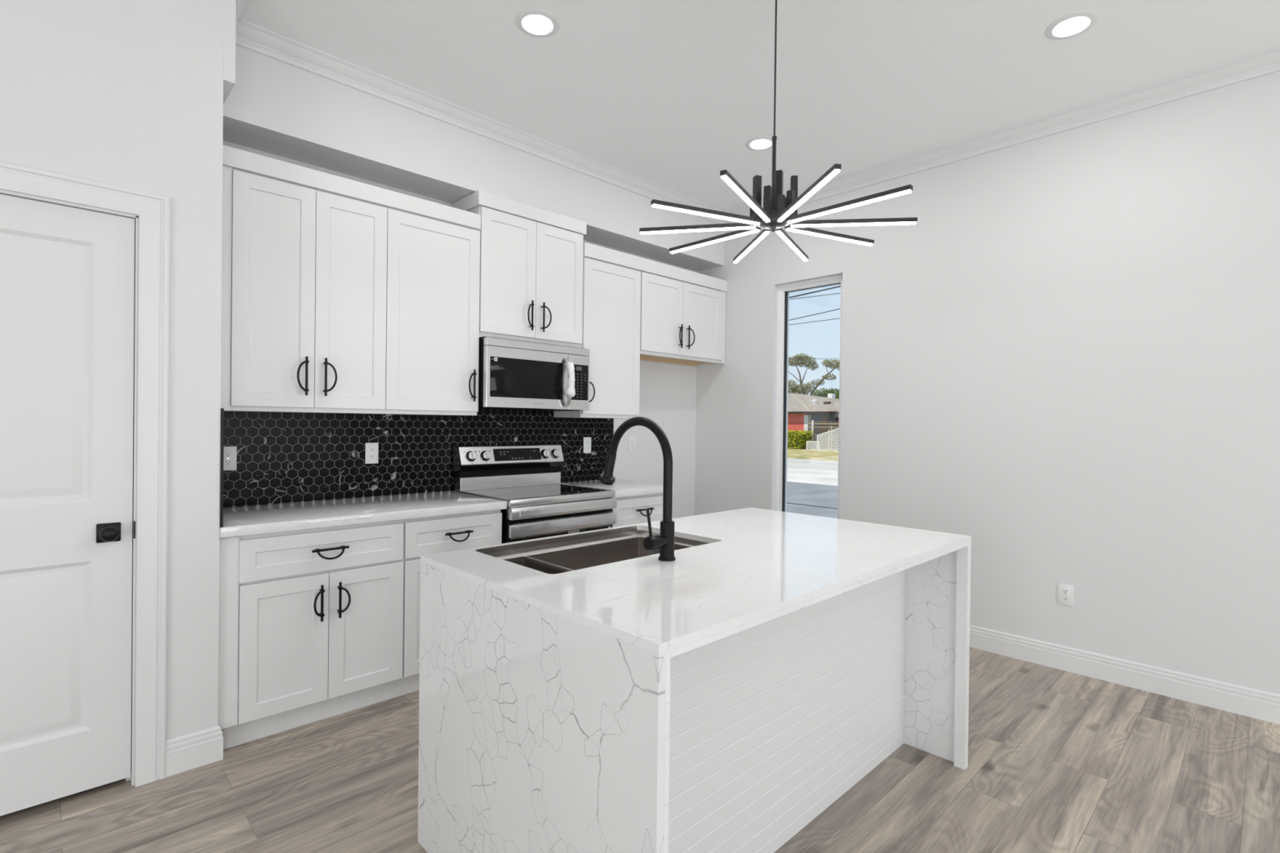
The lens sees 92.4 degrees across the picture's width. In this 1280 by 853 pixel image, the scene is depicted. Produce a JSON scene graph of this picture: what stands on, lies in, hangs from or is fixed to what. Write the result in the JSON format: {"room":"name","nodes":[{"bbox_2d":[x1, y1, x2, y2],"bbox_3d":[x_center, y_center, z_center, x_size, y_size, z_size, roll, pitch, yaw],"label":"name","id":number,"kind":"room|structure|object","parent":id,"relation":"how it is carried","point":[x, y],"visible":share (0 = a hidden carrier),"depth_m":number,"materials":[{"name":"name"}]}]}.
{"room":"kitchen","nodes":[
{"label":"kitchen","id":0,"kind":"room"},
{"bbox_2d":[0,0,223,785],"bbox_3d":[-3.377,-0.247,1.182,4.200,3.090,0.638,0,0,-44],"label":"wall","id":1,"kind":"structure","parent":0,"point":[123,93],"depth_m":2.31,"materials":[{"name":"white paint"}]},
{"bbox_2d":[0,160,169,816],"bbox_3d":[-2.138,0.226,1.990,0.960,2.166,0.165,0,0,-44],"label":"door","id":2,"kind":"structure","parent":1,"relation":"in","point":[68,272],"depth_m":2.14,"materials":[{"name":"white paint"}]},
{"bbox_2d":[165,724,223,777],"bbox_3d":[-1.718,1.246,2.369,0.180,0.132,0.030,0,0,-44],"label":"baseboard","id":3,"kind":"structure","parent":1,"relation":"attached to","point":[185,753],"depth_m":2.36,"materials":[{"name":"white paint"}]},
{"bbox_2d":[222,0,235,104],"bbox_3d":[-1.737,-1.571,2.545,0.040,0.418,0.349,0,0,-44],"label":"wall","id":4,"kind":"structure","parent":0,"point":[229,6],"depth_m":2.42,"materials":[{"name":"white paint"}]},
{"bbox_2d":[235,0,250,22],"bbox_3d":[-1.695,-1.737,2.582,0.070,0.085,0.349,0,0,-44],"label":"crown molding","id":5,"kind":"structure","parent":4,"relation":"attached to","point":[242,6],"depth_m":2.57,"materials":[{"name":"white paint"}]},
{"bbox_2d":[222,140,697,518],"bbox_3d":[-0.842,-0.233,4.176,3.849,3.090,0.140,0,0,-44],"label":"wall","id":6,"kind":"structure","parent":0,"point":[667,391],"depth_m":5.06,"materials":[{"name":"white paint"}]},
{"bbox_2d":[220,165,387,413],"bbox_3d":[-1.675,-0.605,3.000,0.764,1.070,0.374,0,0,-44],"label":"upper cabinet","id":7,"kind":"object","parent":6,"relation":"attached to","point":[304,290],"visible":0.96,"depth_m":2.89,"materials":[{"name":"white paint"}]},
{"bbox_2d":[222,144,480,230],"bbox_3d":[-1.395,-1.179,3.097,1.296,0.084,0.044,0,0,-44],"label":"board","id":8,"kind":"object","parent":7,"relation":"attached to","point":[236,158],"visible":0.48,"depth_m":3.01,"materials":[{"name":"white paint"}]},
{"bbox_2d":[219,408,613,527],"bbox_3d":[-0.928,0.145,3.555,2.624,0.509,0.640,0,0,-44],"label":"backsplash","id":9,"kind":"structure","parent":6,"relation":"attached to","point":[282,457],"depth_m":3.43,"materials":[{"name":"black tile"}]},
{"bbox_2d":[223,446,236,471],"bbox_3d":[-1.985,0.154,2.960,0.071,0.116,0.008,0,0,-44],"label":"wall outlet","id":10,"kind":"object","parent":9,"relation":"attached to","point":[229,452],"visible":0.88,"depth_m":2.96,"materials":[{"name":"white plastic"}]},
{"bbox_2d":[223,459,232,465],"bbox_3d":[-1.984,0.174,2.958,0.034,0.025,0.002,0,0,-44],"label":"receptacle","id":11,"kind":"object","parent":10,"relation":"attached to","point":[226,462],"depth_m":2.96,"materials":[{"name":"grey plastic"}]},
{"bbox_2d":[223,452,232,457],"bbox_3d":[-1.983,0.135,2.958,0.034,0.025,0.002,0,0,-44],"label":"receptacle","id":12,"kind":"object","parent":10,"relation":"attached to","point":[225,454],"depth_m":2.96,"materials":[{"name":"grey plastic"}]},
{"bbox_2d":[364,442,378,463],"bbox_3d":[-1.498,0.149,3.431,0.071,0.116,0.008,0,0,-44],"label":"wall outlet","id":13,"kind":"object","parent":9,"relation":"attached to","point":[371,449],"visible":1,"depth_m":3.43,"materials":[{"name":"white plastic"}]},
{"bbox_2d":[368,454,375,458],"bbox_3d":[-1.496,0.169,3.429,0.034,0.025,0.002,0,0,-44],"label":"receptacle","id":14,"kind":"object","parent":13,"relation":"attached to","point":[371,456],"depth_m":3.43,"materials":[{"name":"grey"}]},
{"bbox_2d":[368,447,375,452],"bbox_3d":[-1.496,0.130,3.429,0.034,0.025,0.002,0,0,-44],"label":"receptacle","id":15,"kind":"object","parent":13,"relation":"attached to","point":[371,449],"depth_m":3.43,"materials":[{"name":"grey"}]},
{"bbox_2d":[582,437,591,453],"bbox_3d":[-0.386,0.137,4.507,0.071,0.116,0.008,0,0,-44],"label":"wall outlet","id":16,"kind":"object","parent":9,"relation":"attached to","point":[587,441],"visible":1,"depth_m":4.50,"materials":[{"name":"white plastic"}]},
{"bbox_2d":[384,207,479,415],"bbox_3d":[-1.209,-0.601,3.451,0.532,1.070,0.374,0,0,-44],"label":"upper cabinet","id":17,"kind":"object","parent":6,"relation":"attached to","point":[433,265],"visible":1,"depth_m":3.34,"materials":[{"name":"white paint"}]},
{"bbox_2d":[451,190,586,347],"bbox_3d":[-0.742,-0.937,3.898,0.793,0.840,0.374,0,0,-44],"label":"upper cabinet","id":18,"kind":"object","parent":6,"relation":"attached to","point":[531,289],"visible":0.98,"depth_m":3.76,"materials":[{"name":"white paint"}]},
{"bbox_2d":[478,336,589,411],"bbox_3d":[-0.715,-0.311,3.869,0.754,0.410,0.452,0,0,-44],"label":"microwave","id":19,"kind":"object","parent":6,"relation":"attached to","point":[513,375],"visible":0.86,"depth_m":3.69,"materials":[{"name":"silver metal"}]},
{"bbox_2d":[565,362,575,397],"bbox_3d":[-0.436,-0.292,3.844,0.064,0.219,0.069,0,0,-44],"label":"foam sleeve","id":20,"kind":"object","parent":19,"relation":"attached to","point":[570,391],"visible":1,"depth_m":3.82,"materials":[{"name":"white"}]},
{"bbox_2d":[553,256,640,418],"bbox_3d":[-0.280,-0.595,4.351,0.529,1.070,0.374,0,0,-44],"label":"upper cabinet","id":21,"kind":"object","parent":6,"relation":"attached to","point":[611,322],"visible":0.66,"depth_m":4.25,"materials":[{"name":"white paint"}]},
{"bbox_2d":[628,436,635,451],"bbox_3d":[-0.063,0.140,4.832,0.071,0.116,0.008,0,0,-44],"label":"wall outlet","id":22,"kind":"object","parent":6,"relation":"attached to","point":[631,439],"visible":1,"depth_m":4.83,"materials":[{"name":"white plastic"}]},
{"bbox_2d":[640,271,725,366],"bbox_3d":[0.270,-0.826,4.878,0.992,0.602,0.374,0,0,-44],"label":"upper cabinet","id":23,"kind":"object","parent":6,"relation":"attached to","point":[682,322],"visible":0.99,"depth_m":4.75,"materials":[{"name":"white paint"}]},
{"bbox_2d":[582,241,727,292],"bbox_3d":[0.167,-1.173,4.608,1.522,0.092,0.044,0,0,-44],"label":"board","id":24,"kind":"object","parent":23,"relation":"attached to","point":[590,251],"visible":0.8,"depth_m":4.50,"materials":[{"name":"white paint"}]},
{"bbox_2d":[222,44,724,271],"bbox_3d":[-0.683,-1.568,4.008,3.589,0.415,0.289,0,0,-44],"label":"wall","id":25,"kind":"structure","parent":0,"point":[273,106],"depth_m":3.34,"materials":[{"name":"white paint"}]},
{"bbox_2d":[235,18,725,223],"bbox_3d":[-0.542,-1.730,3.892,3.549,0.085,0.070,0,0,-44],"label":"crown molding","id":26,"kind":"structure","parent":25,"relation":"attached to","point":[252,37],"depth_m":3.33,"materials":[{"name":"white paint"}]},
{"bbox_2d":[0,647,1279,852],"bbox_3d":[0.293,1.409,-0.013,8.029,0.120,7.700,0,0,-44],"label":"floor","id":27,"kind":"structure","parent":0,"point":[1060,761],"depth_m":2.25,"materials":[{"name":"grey wood"}]},
{"bbox_2d":[217,519,404,749],"bbox_3d":[-1.596,0.874,2.892,0.746,0.872,0.660,0,0,-44],"label":"base cabinet","id":28,"kind":"object","parent":27,"relation":"on","point":[311,620],"visible":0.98,"depth_m":2.66,"materials":[{"name":"white paint"}]},
{"bbox_2d":[219,491,506,537],"bbox_3d":[-1.403,0.417,3.093,1.298,0.042,0.632,0,0,-44],"label":"countertop","id":29,"kind":"structure","parent":28,"relation":"on","point":[239,521],"depth_m":2.93,"materials":[{"name":"stone"}]},
{"bbox_2d":[398,509,502,696],"bbox_3d":[-1.135,0.877,3.338,0.538,0.872,0.660,0,0,-44],"label":"base cabinet","id":30,"kind":"object","parent":27,"relation":"on","point":[425,535],"visible":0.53,"depth_m":3.02,"materials":[{"name":"white paint"}]},
{"bbox_2d":[453,444,617,543],"bbox_3d":[-0.645,0.722,3.789,0.763,1.190,0.654,0,0,-44],"label":"oven range","id":31,"kind":"object","parent":27,"relation":"on","point":[527,477],"visible":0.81,"depth_m":3.74,"materials":[{"name":"silver metal"}]},
{"bbox_2d":[612,493,662,527],"bbox_3d":[-0.182,0.883,4.260,0.540,0.872,0.660,0,0,-44],"label":"base cabinet","id":32,"kind":"object","parent":27,"relation":"on","point":[629,510],"visible":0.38,"depth_m":4.03,"materials":[{"name":"white paint"}]},
{"bbox_2d":[560,479,674,497],"bbox_3d":[-0.185,0.425,4.272,0.564,0.042,0.632,0,0,-44],"label":"countertop","id":33,"kind":"structure","parent":32,"relation":"on","point":[623,488],"depth_m":4.15,"materials":[{"name":"stone"}]},
{"bbox_2d":[417,506,971,852],"bbox_3d":[0.300,0.879,2.196,1.772,0.915,1.059,0,0,-44],"label":"kitchen island","id":34,"kind":"object","parent":27,"relation":"on","point":[721,696],"visible":0.98,"depth_m":1.77,"materials":[{"name":"stone"}]},
{"bbox_2d":[420,506,971,654],"bbox_3d":[0.305,0.432,2.193,1.772,0.020,1.059,0,0,-44],"label":"island countertop","id":35,"kind":"structure","parent":34,"relation":"on","point":[757,563],"depth_m":1.77,"materials":[{"name":"stone"}]},
{"bbox_2d":[475,525,710,573],"bbox_3d":[-0.127,0.544,2.164,0.832,0.253,0.507,0,0,-44],"label":"sink","id":36,"kind":"object","parent":35,"relation":"in","point":[577,557],"visible":0.14,"depth_m":2.38,"materials":[{"name":"silver metal"}]},
{"bbox_2d":[599,416,675,561],"bbox_3d":[-0.037,0.193,2.021,0.125,0.452,0.352,0,0,-44],"label":"kitchen faucet","id":37,"kind":"object","parent":35,"relation":"on","point":[664,541],"visible":1,"depth_m":1.93,"materials":[{"name":"black metal"}]},
{"bbox_2d":[657,520,675,561],"bbox_3d":[0.086,0.360,1.943,0.055,0.121,0.055,0,0,-44],"label":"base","id":38,"kind":"object","parent":37,"relation":"attached to","point":[667,527],"depth_m":1.92,"materials":[{"name":"black metal"}]},
{"bbox_2d":[242,0,1279,212],"bbox_3d":[0.318,-1.820,-0.017,8.029,0.160,7.740,0,0,-44],"label":"ceiling","id":39,"kind":"structure","parent":0,"point":[671,95],"depth_m":2.96,"materials":[{"name":"white paint"}]},
{"bbox_2d":[515,8,559,37],"bbox_3d":[-0.449,-1.762,2.690,0.192,0.006,0.192,0,0,-44],"label":"recessed light","id":40,"kind":"object","parent":39,"relation":"in","point":[537,23],"visible":1,"depth_m":2.68,"materials":[{"name":"white paint"}]},
{"bbox_2d":[745,136,772,151],"bbox_3d":[0.750,-1.754,3.812,0.192,0.006,0.192,0,0,-44],"label":"recessed light","id":41,"kind":"object","parent":39,"relation":"in","point":[759,143],"visible":0.94,"depth_m":3.80,"materials":[{"name":"white paint"}]},
{"bbox_2d":[639,0,917,262],"bbox_3d":[0.501,-1.239,2.287,1.011,1.024,1.025,0,0,-44],"label":"chandelier","id":42,"kind":"object","parent":39,"relation":"hanging from","point":[778,212],"visible":1,"depth_m":2.24,"materials":[{"name":"black metal"}]},
{"bbox_2d":[1044,10,1098,39],"bbox_3d":[1.868,-1.734,2.661,0.192,0.006,0.192,0,0,-44],"label":"recessed light","id":43,"kind":"object","parent":39,"relation":"in","point":[1073,24],"visible":1,"depth_m":2.65,"materials":[{"name":"white paint"}]},
{"bbox_2d":[694,71,1279,694],"bbox_3d":[3.182,-0.176,2.685,0.140,3.090,7.600,0,0,-44],"label":"wall","id":44,"kind":"structure","parent":0,"point":[1067,365],"depth_m":3.40,"materials":[{"name":"white paint"}]},
{"bbox_2d":[774,274,842,518],"bbox_3d":[1.305,-0.183,4.659,0.088,1.837,0.572,0,0,-44],"label":"window","id":45,"kind":"structure","parent":44,"relation":"in","point":[784,291],"depth_m":4.82,"materials":[{"name":"white plastic"}]},
{"bbox_2d":[724,45,1279,223],"bbox_3d":[3.190,-1.678,2.535,0.070,0.085,7.211,0,0,-44],"label":"crown molding","id":46,"kind":"structure","parent":44,"relation":"attached to","point":[1263,63],"depth_m":3.39,"materials":[{"name":"white paint"}]},
{"bbox_2d":[1057,582,1073,606],"bbox_3d":[2.365,0.935,3.414,0.008,0.116,0.071,0,0,-44],"label":"wall outlet","id":47,"kind":"object","parent":44,"relation":"attached to","point":[1065,592],"visible":1,"depth_m":3.41,"materials":[{"name":"white plastic"}]},
{"bbox_2d":[1062,595,1069,600],"bbox_3d":[2.363,0.954,3.412,0.002,0.025,0.034,0,0,-44],"label":"receptacle","id":48,"kind":"object","parent":47,"relation":"attached to","point":[1064,597],"depth_m":3.41,"materials":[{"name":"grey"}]},
{"bbox_2d":[1062,588,1069,594],"bbox_3d":[2.364,0.915,3.412,0.002,0.025,0.034,0,0,-44],"label":"receptacle","id":49,"kind":"object","parent":47,"relation":"attached to","point":[1064,591],"depth_m":3.41,"materials":[{"name":"grey plastic"}]},
{"bbox_2d":[969,624,1279,724],"bbox_3d":[3.081,1.302,2.668,0.015,0.132,7.480,0,0,-44],"label":"baseboard","id":50,"kind":"structure","parent":44,"relation":"attached to","point":[1232,698],"depth_m":3.19,"materials":[{"name":"white paint"}]},
{"label":"outside","id":51,"kind":"structure","parent":0,"visible":0},
{"bbox_2d":[786,481,837,518],"bbox_3d":[-6.152,1.409,19.842,10.321,0.100,90.000,0,0,-44],"label":"driveway","id":52,"kind":"structure","parent":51,"point":[810,494],"depth_m":12.83,"materials":[{"name":"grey concrete"}]},
{"bbox_2d":[786,502,837,509],"bbox_3d":[-5.317,1.363,20.649,0.100,0.003,90.000,0,0,-44],"label":"joint","id":53,"kind":"object","parent":52,"relation":"on","point":[787,503],"depth_m":11.75,"materials":[{"name":"grey concrete"}]},
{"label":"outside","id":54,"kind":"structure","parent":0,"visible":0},
{"bbox_2d":[789,285,840,297],"bbox_3d":[7.150,-5.485,24.996,0.064,1.754,30.878,0,0,-44],"label":"power line","id":55,"kind":"object","parent":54,"point":[837,286],"visible":0.05,"depth_m":24.96,"materials":[{"name":"grey"}]},
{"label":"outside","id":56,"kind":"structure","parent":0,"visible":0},
{"bbox_2d":[789,293,840,299],"bbox_3d":[7.333,-5.396,25.382,0.028,0.938,31.201,0,0,-44],"label":"power line","id":57,"kind":"object","parent":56,"point":[835,293],"visible":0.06,"depth_m":25.48,"materials":[{"name":"grey"}]},
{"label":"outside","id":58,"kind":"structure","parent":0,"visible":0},
{"bbox_2d":[789,308,839,320],"bbox_3d":[6.955,-4.478,24.615,0.036,2.571,30.423,0,0,-44],"label":"power line","id":59,"kind":"object","parent":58,"point":[837,308],"visible":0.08,"depth_m":24.55,"materials":[{"name":"grey"}]},
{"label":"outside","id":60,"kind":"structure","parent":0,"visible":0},
{"bbox_2d":[789,318,839,324],"bbox_3d":[7.515,-4.426,25.762,0.028,0.158,31.330,0,0,-44],"label":"power line","id":61,"kind":"object","parent":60,"point":[834,318],"visible":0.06,"depth_m":25.88,"materials":[{"name":"grey"}]},
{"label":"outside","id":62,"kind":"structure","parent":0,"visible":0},
{"bbox_2d":[793,358,836,359],"bbox_3d":[8.508,-2.908,26.451,0.020,1.190,15.342,0,0,-44],"label":"power line","id":63,"kind":"object","parent":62,"point":[793,358],"visible":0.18,"depth_m":27.21,"materials":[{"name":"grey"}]},
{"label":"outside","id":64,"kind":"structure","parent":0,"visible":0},
{"bbox_2d":[786,467,838,485],"bbox_3d":[-0.772,1.444,25.047,4.650,0.101,90.000,0,0,-44],"label":"apron","id":65,"kind":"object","parent":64,"point":[795,475],"depth_m":18.46,"materials":[{"name":"concrete"}]},
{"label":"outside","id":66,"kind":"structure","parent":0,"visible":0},
{"bbox_2d":[786,448,838,461],"bbox_3d":[28.845,1.518,74.576,95.800,0.102,180.000,0,0,-44],"label":"lawn","id":67,"kind":"structure","parent":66,"point":[805,454],"depth_m":32.18,"materials":[{"name":"plant"}]},
{"bbox_2d":[787,430,814,448],"bbox_3d":[9.189,0.806,41.039,1.647,1.272,4.800,0,0,-44],"label":"hedge","id":68,"kind":"object","parent":67,"relation":"on","point":[797,439],"visible":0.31,"depth_m":39.42,"materials":[{"name":"green plant"}]},
{"bbox_2d":[806,440,819,450],"bbox_3d":[10.689,1.194,37.975,0.040,0.574,0.894,0,0,-44],"label":"lattice screen","id":69,"kind":"object","parent":67,"relation":"on","point":[807,442],"visible":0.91,"depth_m":38.01,"materials":[{"name":"white"}]},
{"bbox_2d":[787,393,839,448],"bbox_3d":[12.106,-0.616,48.603,13.200,4.062,21.200,0,0,-44],"label":"house","id":70,"kind":"structure","parent":67,"relation":"on","point":[802,409],"depth_m":41.19,"materials":[{"name":"grey"}]},
{"bbox_2d":[787,353,839,395],"bbox_3d":[16.737,-3.054,62.456,1.931,8.907,8.831,0,0,-44],"label":"oak tree","id":71,"kind":"object","parent":67,"relation":"on","point":[809,363],"visible":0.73,"depth_m":62.11,"materials":[{"name":"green plant"}]},
{"bbox_2d":[807,420,839,449],"bbox_3d":[12.152,0.538,39.344,0.100,1.860,3.200,0,0,-44],"label":"iron fence","id":72,"kind":"object","parent":67,"relation":"on","point":[812,423],"visible":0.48,"depth_m":39.43,"materials":[{"name":"beige metal"}]},
{"bbox_2d":[812,387,839,399],"bbox_3d":[17.251,-1.046,54.802,1.770,4.975,4.265,0,0,-44],"label":"evergreen shrub","id":73,"kind":"object","parent":67,"relation":"on","point":[824,393],"visible":0.34,"depth_m":54.97,"materials":[{"name":"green plant"}]},
{"bbox_2d":[817,428,838,451],"bbox_3d":[11.383,0.749,36.830,0.040,1.493,1.694,0,0,-44],"label":"lattice screen","id":74,"kind":"object","parent":67,"relation":"on","point":[824,433],"visible":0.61,"depth_m":36.88,"materials":[{"name":"white"}]},
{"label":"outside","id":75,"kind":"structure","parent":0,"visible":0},
{"bbox_2d":[786,457,838,471],"bbox_3d":[2.875,1.468,28.576,5.500,0.100,90.000,0,0,-44],"label":"street","id":76,"kind":"structure","parent":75,"point":[830,465],"depth_m":24.02,"materials":[{"name":"white concrete"}]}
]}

